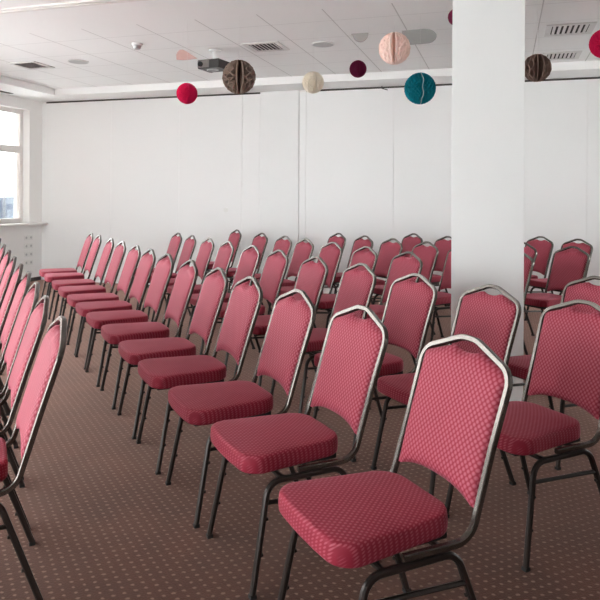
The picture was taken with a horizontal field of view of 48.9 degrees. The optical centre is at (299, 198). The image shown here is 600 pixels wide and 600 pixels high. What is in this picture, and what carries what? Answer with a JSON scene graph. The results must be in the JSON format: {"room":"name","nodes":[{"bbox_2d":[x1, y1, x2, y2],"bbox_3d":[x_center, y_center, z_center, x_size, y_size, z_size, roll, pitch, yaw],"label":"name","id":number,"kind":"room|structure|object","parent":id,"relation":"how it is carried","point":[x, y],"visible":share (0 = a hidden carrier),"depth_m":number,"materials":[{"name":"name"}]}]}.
{"room":"event hall","nodes":[
{"label":"event hall","id":0,"kind":"room"},
{"bbox_2d":[0,93,42,279],"bbox_3d":[-6.320,-0.145,4.888,0.300,2.950,13.420,0,0,17],"label":"wall","id":1,"kind":"structure","parent":0,"point":[12,236],"depth_m":10.71,"materials":[{"name":"white paint"}]},
{"bbox_2d":[0,106,22,223],"bbox_3d":[-4.648,-0.528,10.343,0.090,1.823,0.800,0,0,17],"label":"window","id":2,"kind":"structure","parent":1,"relation":"in","point":[11,120],"depth_m":10.50,"materials":[{"name":"glass"}]},
{"bbox_2d":[0,222,47,226],"bbox_3d":[-4.619,0.401,9.908,0.260,0.035,2.218,0,0,17],"label":"window sill","id":3,"kind":"structure","parent":1,"relation":"attached to","point":[35,223],"depth_m":10.37,"materials":[{"name":"white"}]},
{"bbox_2d":[24,260,32,265],"bbox_3d":[-4.384,1.027,10.659,0.012,0.080,0.200,0,0,17],"label":"wall socket","id":4,"kind":"object","parent":1,"relation":"attached to","point":[26,262],"visible":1,"depth_m":10.65,"materials":[{"name":"white plastic"}]},
{"bbox_2d":[24,235,32,239],"bbox_3d":[-4.383,0.623,10.656,0.012,0.080,0.200,0,0,17],"label":"wall socket","id":5,"kind":"object","parent":1,"relation":"attached to","point":[26,237],"visible":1,"depth_m":10.65,"materials":[{"name":"white plastic"}]},
{"bbox_2d":[24,251,32,256],"bbox_3d":[-4.384,0.893,10.658,0.012,0.080,0.200,0,0,17],"label":"wall socket","id":6,"kind":"object","parent":1,"relation":"attached to","point":[26,254],"visible":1,"depth_m":10.65,"materials":[{"name":"white plastic"}]},
{"bbox_2d":[24,243,32,248],"bbox_3d":[-4.384,0.759,10.657,0.012,0.080,0.200,0,0,17],"label":"wall socket","id":7,"kind":"object","parent":1,"relation":"attached to","point":[30,245],"visible":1,"depth_m":10.65,"materials":[{"name":"white plastic"}]},
{"bbox_2d":[19,276,40,283],"bbox_3d":[-6.181,1.301,4.827,0.015,0.060,12.790,0,0,17],"label":"baseboard","id":8,"kind":"structure","parent":1,"relation":"attached to","point":[39,277],"depth_m":10.81,"materials":[{"name":"grey"}]},
{"bbox_2d":[0,280,599,599],"bbox_3d":[-0.197,1.411,2.999,13.130,0.100,13.420,0,0,17],"label":"floor","id":9,"kind":"structure","parent":0,"point":[104,525],"depth_m":2.90,"materials":[{"name":"brown carpet"}]},
{"bbox_2d":[0,244,5,263],"bbox_3d":[-3.042,0.884,6.066,0.622,0.926,0.474,0,0,-27],"label":"banquet chair","id":10,"kind":"object","parent":9,"relation":"on","point":[2,250],"visible":0.96,"depth_m":6.06,"materials":[{"name":"fabric"}]},
{"bbox_2d":[0,250,10,283],"bbox_3d":[-2.694,0.886,5.375,0.622,0.926,0.474,0,0,-28],"label":"banquet chair","id":11,"kind":"object","parent":9,"relation":"on","point":[5,261],"visible":0.84,"depth_m":5.35,"materials":[{"name":"fabric"}]},
{"bbox_2d":[0,256,16,388],"bbox_3d":[-2.391,0.887,4.776,0.622,0.926,0.474,0,0,-26],"label":"banquet chair","id":12,"kind":"object","parent":9,"relation":"on","point":[9,271],"visible":0.98,"depth_m":4.73,"materials":[{"name":"fabric"},{"name":"polished metal"}]},
{"bbox_2d":[0,263,23,415],"bbox_3d":[-2.117,0.888,4.242,0.622,0.926,0.474,0,0,-25],"label":"banquet chair","id":13,"kind":"object","parent":9,"relation":"on","point":[15,280],"visible":0.98,"depth_m":4.18,"materials":[{"name":"fabric"},{"name":"polished metal"}]},
{"bbox_2d":[0,271,31,431],"bbox_3d":[-1.874,0.890,3.773,0.622,0.926,0.474,0,0,-26],"label":"banquet chair","id":14,"kind":"object","parent":9,"relation":"on","point":[23,287],"visible":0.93,"depth_m":3.74,"materials":[{"name":"fabric"},{"name":"polished metal"}]},
{"bbox_2d":[0,281,39,479],"bbox_3d":[-1.637,0.891,3.296,0.622,0.926,0.474,0,0,-26],"label":"banquet chair","id":15,"kind":"object","parent":9,"relation":"on","point":[31,298],"visible":0.85,"depth_m":3.28,"materials":[{"name":"fabric"},{"name":"polished metal"}]},
{"bbox_2d":[0,295,49,529],"bbox_3d":[-1.404,0.892,2.814,0.622,0.926,0.474,0,0,-26],"label":"banquet chair","id":16,"kind":"object","parent":9,"relation":"on","point":[37,322],"visible":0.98,"depth_m":2.77,"materials":[{"name":"fabric"},{"name":"polished metal"}]},
{"bbox_2d":[0,315,66,599],"bbox_3d":[-1.145,0.893,2.297,0.622,0.926,0.474,0,0,-26],"label":"banquet chair","id":17,"kind":"object","parent":9,"relation":"on","point":[51,352],"visible":1,"depth_m":2.24,"materials":[{"name":"fabric"},{"name":"polished metal"}]},
{"bbox_2d":[39,233,92,297],"bbox_3d":[-2.904,0.885,8.208,0.622,0.926,0.474,0,0,-27],"label":"banquet chair","id":18,"kind":"object","parent":9,"relation":"on","point":[89,239],"visible":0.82,"depth_m":8.15,"materials":[{"name":"fabric"},{"name":"polished metal"}]},
{"bbox_2d":[44,235,101,319],"bbox_3d":[-2.654,0.886,7.722,0.622,0.926,0.474,0,0,-26],"label":"banquet chair","id":19,"kind":"object","parent":9,"relation":"on","point":[49,277],"visible":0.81,"depth_m":7.63,"materials":[{"name":"fabric"},{"name":"polished metal"}]},
{"bbox_2d":[52,238,113,321],"bbox_3d":[-2.329,0.887,7.087,0.622,0.926,0.474,0,0,-26],"label":"banquet chair","id":20,"kind":"object","parent":9,"relation":"on","point":[107,251],"visible":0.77,"depth_m":7.02,"materials":[{"name":"red fabric"}]},
{"bbox_2d":[58,241,125,341],"bbox_3d":[-2.071,0.889,6.582,0.622,0.926,0.474,0,0,-27],"label":"banquet chair","id":21,"kind":"object","parent":9,"relation":"on","point":[119,252],"visible":0.77,"depth_m":6.51,"materials":[{"name":"red fabric"}]},
{"bbox_2d":[66,245,140,355],"bbox_3d":[-1.793,0.890,6.039,0.622,0.926,0.474,0,0,-27],"label":"banquet chair","id":22,"kind":"object","parent":9,"relation":"on","point":[133,256],"visible":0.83,"depth_m":5.99,"materials":[{"name":"red fabric"}]},
{"bbox_2d":[75,249,155,369],"bbox_3d":[-1.556,0.891,5.577,0.622,0.926,0.474,0,0,-27],"label":"banquet chair","id":23,"kind":"object","parent":9,"relation":"on","point":[147,261],"visible":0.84,"depth_m":5.53,"materials":[{"name":"red fabric"}]},
{"bbox_2d":[85,253,173,386],"bbox_3d":[-1.311,0.892,5.097,0.622,0.926,0.474,0,0,-28],"label":"banquet chair","id":24,"kind":"object","parent":9,"relation":"on","point":[164,268],"visible":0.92,"depth_m":5.04,"materials":[{"name":"red fabric"}]},
{"bbox_2d":[100,259,197,409],"bbox_3d":[-1.046,0.894,4.589,0.622,0.926,0.474,0,0,-26],"label":"banquet chair","id":25,"kind":"object","parent":9,"relation":"on","point":[186,278],"visible":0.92,"depth_m":4.53,"materials":[{"name":"red fabric"}]},
{"bbox_2d":[129,233,181,309],"bbox_3d":[-1.820,0.890,8.295,0.622,0.926,0.474,0,0,-28],"label":"banquet chair","id":26,"kind":"object","parent":9,"relation":"on","point":[175,242],"visible":0.41,"depth_m":8.32,"materials":[{"name":"red fabric"}]},
{"bbox_2d":[140,235,195,318],"bbox_3d":[-1.559,0.891,7.776,0.622,0.926,0.474,0,0,-26],"label":"banquet chair","id":27,"kind":"object","parent":9,"relation":"on","point":[189,245],"visible":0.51,"depth_m":7.80,"materials":[{"name":"red fabric"}]},
{"bbox_2d":[117,267,227,439],"bbox_3d":[-0.781,0.895,4.064,0.622,0.926,0.474,0,0,-26],"label":"banquet chair","id":28,"kind":"object","parent":9,"relation":"on","point":[213,291],"visible":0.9,"depth_m":4.01,"materials":[{"name":"red fabric"}]},
{"bbox_2d":[151,238,213,324],"bbox_3d":[-1.275,0.893,7.213,0.622,0.926,0.474,0,0,-26],"label":"banquet chair","id":29,"kind":"object","parent":9,"relation":"on","point":[206,249],"visible":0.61,"depth_m":7.21,"materials":[{"name":"red fabric"}]},
{"bbox_2d":[136,276,262,474],"bbox_3d":[-0.543,0.896,3.588,0.622,0.926,0.474,0,0,-26],"label":"banquet chair","id":30,"kind":"object","parent":9,"relation":"on","point":[245,300],"visible":0.89,"depth_m":3.52,"materials":[{"name":"red fabric"}]},
{"bbox_2d":[167,241,233,336],"bbox_3d":[-1.006,0.894,6.678,0.622,0.926,0.474,0,0,-26],"label":"banquet chair","id":31,"kind":"object","parent":9,"relation":"on","point":[225,253],"visible":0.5,"depth_m":6.69,"materials":[{"name":"red fabric"}]},
{"bbox_2d":[186,245,259,354],"bbox_3d":[-0.709,0.896,6.088,0.622,0.926,0.474,0,0,-27],"label":"banquet chair","id":32,"kind":"object","parent":9,"relation":"on","point":[248,263],"visible":0.49,"depth_m":6.12,"materials":[{"name":"red fabric"}]},
{"bbox_2d":[206,229,241,283],"bbox_3d":[-1.158,0.893,9.213,0.622,0.926,0.474,0,0,-27],"label":"banquet chair","id":33,"kind":"object","parent":9,"relation":"on","point":[235,238],"visible":0.44,"depth_m":9.16,"materials":[{"name":"red fabric"}]},
{"bbox_2d":[165,289,315,528],"bbox_3d":[-0.273,0.898,3.064,0.622,0.926,0.474,0,0,-26],"label":"banquet chair","id":34,"kind":"object","parent":9,"relation":"on","point":[291,322],"visible":0.93,"depth_m":3.01,"materials":[{"name":"red fabric"}]},
{"bbox_2d":[227,233,267,304],"bbox_3d":[-0.752,0.895,8.362,0.622,0.926,0.474,0,0,-27],"label":"banquet chair","id":35,"kind":"object","parent":9,"relation":"on","point":[260,242],"visible":0.38,"depth_m":8.31,"materials":[{"name":"red fabric"}]},
{"bbox_2d":[207,249,288,370],"bbox_3d":[-0.441,0.897,5.556,0.622,0.926,0.474,0,0,-27],"label":"banquet chair","id":36,"kind":"object","parent":9,"relation":"on","point":[275,267],"visible":0.56,"depth_m":5.57,"materials":[{"name":"red fabric"}]},
{"bbox_2d":[233,236,291,310],"bbox_3d":[-0.440,0.897,7.708,0.622,0.926,0.474,0,0,-27],"label":"banquet chair","id":37,"kind":"object","parent":9,"relation":"on","point":[285,245],"visible":0.34,"depth_m":7.77,"materials":[{"name":"red fabric"}]},
{"bbox_2d":[233,256,328,386],"bbox_3d":[-0.137,0.898,4.923,0.622,0.926,0.474,0,0,-27],"label":"banquet chair","id":38,"kind":"object","parent":9,"relation":"on","point":[312,276],"visible":0.44,"depth_m":4.93,"materials":[{"name":"red fabric"}]},
{"bbox_2d":[252,238,313,314],"bbox_3d":[-0.197,0.898,7.196,0.622,0.926,0.474,0,0,-27],"label":"banquet chair","id":39,"kind":"object","parent":9,"relation":"on","point":[302,251],"visible":0.52,"depth_m":7.26,"materials":[{"name":"red fabric"}]},
{"bbox_2d":[206,305,388,599],"bbox_3d":[-0.009,0.899,2.578,0.622,0.926,0.474,0,0,-27],"label":"banquet chair","id":40,"kind":"object","parent":9,"relation":"on","point":[354,348],"visible":0.98,"depth_m":2.52,"materials":[{"name":"red fabric"}]},
{"bbox_2d":[279,242,342,327],"bbox_3d":[0.077,0.899,6.621,0.622,0.926,0.474,0,0,-27],"label":"banquet chair","id":41,"kind":"object","parent":9,"relation":"on","point":[332,256],"visible":0.43,"depth_m":6.60,"materials":[{"name":"red fabric"}]},
{"bbox_2d":[295,233,345,293],"bbox_3d":[0.237,0.900,8.415,0.622,0.926,0.474,0,0,-27],"label":"banquet chair","id":42,"kind":"object","parent":9,"relation":"on","point":[341,241],"visible":0.24,"depth_m":8.48,"materials":[{"name":"red fabric"}]},
{"bbox_2d":[270,263,375,413],"bbox_3d":[0.156,0.900,4.393,0.622,0.926,0.474,0,0,-26],"label":"banquet chair","id":43,"kind":"object","parent":9,"relation":"on","point":[356,287],"visible":0.48,"depth_m":4.40,"materials":[{"name":"red fabric"}]},
{"bbox_2d":[316,246,377,327],"bbox_3d":[0.357,0.901,6.033,0.622,0.926,0.474,0,0,-26],"label":"banquet chair","id":44,"kind":"object","parent":9,"relation":"on","point":[370,258],"visible":0.41,"depth_m":6.03,"materials":[{"name":"red fabric"}]},
{"bbox_2d":[324,235,372,293],"bbox_3d":[0.520,0.902,7.851,0.622,0.926,0.474,0,0,-26],"label":"banquet chair","id":45,"kind":"object","parent":9,"relation":"on","point":[358,243],"visible":0.33,"depth_m":7.93,"materials":[{"name":"red fabric"}]},
{"bbox_2d":[339,238,402,303],"bbox_3d":[0.784,0.903,7.324,0.622,0.926,0.474,0,0,-26],"label":"banquet chair","id":46,"kind":"object","parent":9,"relation":"on","point":[388,250],"visible":0.48,"depth_m":7.41,"materials":[{"name":"red fabric"}]},
{"bbox_2d":[313,273,436,461],"bbox_3d":[0.425,0.901,3.764,0.622,0.926,0.474,0,0,-27],"label":"banquet chair","id":47,"kind":"object","parent":9,"relation":"on","point":[409,308],"visible":0.59,"depth_m":3.79,"materials":[{"name":"red fabric"}]},
{"bbox_2d":[366,251,422,364],"bbox_3d":[0.650,0.902,5.417,0.622,0.926,0.474,0,0,-27],"label":"banquet chair","id":48,"kind":"object","parent":9,"relation":"on","point":[400,265],"visible":0.4,"depth_m":5.51,"materials":[{"name":"red fabric"}]},
{"bbox_2d":[277,334,512,599],"bbox_3d":[0.277,0.900,1.996,0.622,0.926,0.474,0,0,-26],"label":"banquet chair","id":49,"kind":"object","parent":9,"relation":"on","point":[458,402],"visible":1,"depth_m":1.95,"materials":[{"name":"red fabric"}]},
{"bbox_2d":[376,233,422,305],"bbox_3d":[1.210,0.905,8.427,0.622,0.926,0.474,0,0,-26],"label":"banquet chair","id":50,"kind":"object","parent":9,"relation":"on","point":[408,242],"visible":0.3,"depth_m":8.52,"materials":[{"name":"red fabric"}]},
{"bbox_2d":[372,241,438,334],"bbox_3d":[1.063,0.904,6.767,0.622,0.926,0.474,0,0,-26],"label":"banquet chair","id":51,"kind":"object","parent":9,"relation":"on","point":[428,255],"visible":0.48,"depth_m":6.76,"materials":[{"name":"red fabric"}]},
{"bbox_2d":[418,236,450,292],"bbox_3d":[1.517,0.907,7.815,0.622,0.926,0.474,0,0,-27],"label":"banquet chair","id":52,"kind":"object","parent":9,"relation":"on","point":[443,245],"visible":0.25,"depth_m":7.89,"materials":[{"name":"red fabric"}]},
{"bbox_2d":[430,249,450,341],"bbox_3d":[1.322,0.906,6.248,0.622,0.926,0.474,0,0,-27],"label":"banquet chair","id":53,"kind":"object","parent":9,"relation":"on","point":[443,298],"visible":0.31,"depth_m":6.37,"materials":[{"name":"red fabric"}]},
{"bbox_2d":[370,284,520,495],"bbox_3d":[0.728,0.903,3.263,0.622,0.926,0.474,0,0,-27],"label":"banquet chair","id":54,"kind":"object","parent":9,"relation":"on","point":[493,319],"visible":0.57,"depth_m":3.30,"materials":[{"name":"red fabric"}]},
{"bbox_2d":[450,253,533,354],"bbox_3d":[1.631,0.907,5.632,0.622,0.926,0.474,0,0,-26],"label":"banquet chair","id":55,"kind":"object","parent":9,"relation":"on","point":[528,262],"visible":0.13,"depth_m":5.56,"materials":[{"name":"red fabric"}]},
{"bbox_2d":[445,299,599,571],"bbox_3d":[0.981,0.904,2.757,0.622,0.926,0.474,0,0,-27],"label":"banquet chair","id":56,"kind":"object","parent":9,"relation":"on","point":[565,359],"visible":0.86,"depth_m":2.76,"materials":[{"name":"red fabric"}]},
{"bbox_2d":[524,242,536,335],"bbox_3d":[2.054,0.909,6.743,0.622,0.926,0.474,0,0,-25],"label":"banquet chair","id":57,"kind":"object","parent":9,"relation":"on","point":[532,253],"visible":0.12,"depth_m":6.68,"materials":[{"name":"red fabric"}]},
{"bbox_2d":[525,236,553,292],"bbox_3d":[2.659,0.912,7.882,0.622,0.926,0.474,0,0,-26],"label":"banquet chair","id":58,"kind":"object","parent":9,"relation":"on","point":[544,248],"visible":0.41,"depth_m":7.87,"materials":[{"name":"red fabric"}]},
{"bbox_2d":[508,276,599,469],"bbox_3d":[1.454,0.906,3.672,0.622,0.926,0.474,0,0,-27],"label":"banquet chair","id":59,"kind":"object","parent":9,"relation":"on","point":[518,365],"visible":0.23,"depth_m":3.79,"materials":[{"name":"red fabric"}]},
{"bbox_2d":[524,246,589,312],"bbox_3d":[2.339,0.911,6.173,0.622,0.926,0.474,0,0,-25],"label":"banquet chair","id":60,"kind":"object","parent":9,"relation":"on","point":[567,266],"visible":0.69,"depth_m":6.22,"materials":[{"name":"red fabric"}]},
{"bbox_2d":[524,239,592,320],"bbox_3d":[2.906,0.914,7.387,0.622,0.926,0.474,0,0,-27],"label":"banquet chair","id":61,"kind":"object","parent":9,"relation":"on","point":[540,283],"visible":0.29,"depth_m":7.39,"materials":[{"name":"red fabric"}]},
{"bbox_2d":[0,0,599,101],"bbox_3d":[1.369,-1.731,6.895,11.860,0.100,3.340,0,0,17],"label":"ceiling","id":62,"kind":"structure","parent":0,"point":[111,57],"depth_m":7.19,"materials":[{"name":"paint"}]},
{"bbox_2d":[6,61,54,69],"bbox_3d":[-3.423,-1.699,8.398,0.410,0.018,0.410,0,0,17],"label":"ceiling vent","id":63,"kind":"object","parent":62,"relation":"in","point":[29,65],"visible":1,"depth_m":8.38,"materials":[{"name":"white metal"}]},
{"bbox_2d":[0,0,146,13],"bbox_3d":[0.348,-1.580,4.722,12.530,0.012,0.105,0,0,17],"label":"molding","id":64,"kind":"structure","parent":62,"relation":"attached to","point":[85,2],"depth_m":5.42,"materials":[{"name":"white paint"}]},
{"bbox_2d":[68,59,88,63],"bbox_3d":[-2.741,-1.697,8.168,0.250,0.010,0.250,0,0,17],"label":"ceiling speaker","id":65,"kind":"object","parent":62,"relation":"attached to","point":[74,61],"visible":1,"depth_m":8.12,"materials":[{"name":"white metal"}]},
{"bbox_2d":[131,42,142,49],"bbox_3d":[-1.779,-1.666,7.202,0.124,0.062,0.124,0,0,17],"label":"smoke detector","id":66,"kind":"object","parent":62,"relation":"attached to","point":[136,45],"visible":1,"depth_m":7.17,"materials":[{"name":"white plastic"}]},
{"bbox_2d":[176,50,196,59],"bbox_3d":[-1.131,-1.542,6.600,0.209,0.304,0.018,0,0,0],"label":"fan","id":67,"kind":"object","parent":62,"relation":"hanging from","point":[181,54],"visible":1,"depth_m":6.59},
{"bbox_2d":[176,83,197,103],"bbox_3d":[-1.017,-1.275,5.950,0.190,0.837,0.190,0,0,17],"label":"paper ball","id":68,"kind":"object","parent":62,"relation":"hanging from","point":[186,93],"visible":1,"depth_m":5.89,"materials":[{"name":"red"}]},
{"bbox_2d":[198,49,229,72],"bbox_3d":[-0.984,-1.570,7.496,0.280,0.246,0.279,0,0,25],"label":"projector","id":69,"kind":"object","parent":62,"relation":"attached to","point":[215,64],"visible":0.94,"depth_m":7.41,"materials":[{"name":"white plastic"}]},
{"bbox_2d":[222,60,255,93],"bbox_3d":[-0.544,-1.314,5.901,0.302,0.753,0.299,0,0,17],"label":"paper ball","id":70,"kind":"object","parent":62,"relation":"hanging from","point":[239,76],"visible":1,"depth_m":5.83,"materials":[{"name":"brown paper"}]},
{"bbox_2d":[241,41,289,52],"bbox_3d":[-0.377,-1.684,7.314,0.420,0.016,0.420,0,0,17],"label":"ceiling vent","id":71,"kind":"object","parent":62,"relation":"in","point":[270,46],"visible":1,"depth_m":7.31,"materials":[{"name":"white metal"}]},
{"bbox_2d":[302,71,323,93],"bbox_3d":[0.131,-1.371,6.600,0.221,0.633,0.219,0,0,17],"label":"paper ball","id":72,"kind":"object","parent":62,"relation":"hanging from","point":[312,82],"visible":1,"depth_m":6.54,"materials":[{"name":"white paper"}]},
{"bbox_2d":[312,41,333,46],"bbox_3d":[0.250,-1.682,7.182,0.250,0.010,0.250,0,0,17],"label":"ceiling speaker","id":73,"kind":"object","parent":62,"relation":"attached to","point":[319,43],"visible":1,"depth_m":7.16,"materials":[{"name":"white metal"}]},
{"bbox_2d":[349,60,366,77],"bbox_3d":[0.607,-1.477,6.900,0.180,0.416,0.180,0,0,17],"label":"paper ball","id":74,"kind":"object","parent":62,"relation":"hanging from","point":[358,68],"visible":1,"depth_m":6.85,"materials":[{"name":"purple"}]},
{"bbox_2d":[352,33,367,41],"bbox_3d":[0.580,-1.603,6.400,0.165,0.164,0.018,0,0,0],"label":"fan","id":75,"kind":"object","parent":62,"relation":"hanging from","point":[359,37],"visible":1,"depth_m":6.39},
{"bbox_2d":[379,32,410,64],"bbox_3d":[0.817,-1.423,5.701,0.277,0.523,0.276,0,0,17],"label":"paper ball","id":76,"kind":"object","parent":62,"relation":"hanging from","point":[394,47],"visible":1,"depth_m":5.63,"materials":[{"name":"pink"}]},
{"bbox_2d":[402,29,436,44],"bbox_3d":[1.174,-1.599,6.500,0.340,0.166,0.018,0,0,0],"label":"fan","id":77,"kind":"object","parent":62,"relation":"hanging from","point":[418,36],"visible":0.95,"depth_m":6.49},
{"bbox_2d":[404,72,435,103],"bbox_3d":[1.092,-1.270,6.000,0.288,0.825,0.288,0,0,17],"label":"paper ball","id":78,"kind":"object","parent":62,"relation":"hanging from","point":[419,88],"visible":1,"depth_m":5.91,"materials":[{"name":"teal paper"}]},
{"bbox_2d":[448,9,452,24],"bbox_3d":[1.239,-1.526,5.220,0.136,0.311,0.137,0,0,17],"label":"paper ball","id":79,"kind":"object","parent":62,"relation":"hanging from","point":[450,15],"visible":0.16,"depth_m":5.20,"materials":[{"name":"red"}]},
{"bbox_2d":[525,54,551,81],"bbox_3d":[2.119,-1.361,5.900,0.247,0.632,0.247,0,0,17],"label":"paper ball","id":80,"kind":"object","parent":62,"relation":"hanging from","point":[538,67],"visible":0.97,"depth_m":5.85,"materials":[{"name":"brown paper"}]},
{"bbox_2d":[543,51,581,59],"bbox_3d":[3.042,-1.667,7.694,0.420,0.014,0.420,0,0,17],"label":"ceiling vent","id":81,"kind":"object","parent":62,"relation":"in","point":[566,55],"visible":0.83,"depth_m":7.65,"materials":[{"name":"white metal"}]},
{"bbox_2d":[544,22,596,36],"bbox_3d":[2.655,-1.669,6.502,0.450,0.014,0.450,0,0,17],"label":"ceiling vent","id":82,"kind":"object","parent":62,"relation":"in","point":[570,28],"visible":1,"depth_m":6.48,"materials":[{"name":"white metal"}]},
{"bbox_2d":[589,30,599,57],"bbox_3d":[2.584,-1.435,5.600,0.246,0.479,0.247,0,0,17],"label":"paper ball","id":83,"kind":"object","parent":62,"relation":"hanging from","point":[594,42],"visible":1,"depth_m":5.57,"materials":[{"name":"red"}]},
{"bbox_2d":[42,77,599,295],"bbox_3d":[1.740,-0.104,9.262,13.130,2.950,0.312,0,0,17],"label":"wall","id":84,"kind":"structure","parent":0,"point":[375,163],"depth_m":9.69,"materials":[{"name":"white paint"}]},
{"bbox_2d":[451,0,524,400],"bbox_3d":[1.345,-0.106,4.719,0.475,2.950,0.475,0,0,17],"label":"column","id":85,"kind":"structure","parent":0,"point":[488,36],"depth_m":4.49,"materials":[{"name":"white paint"}]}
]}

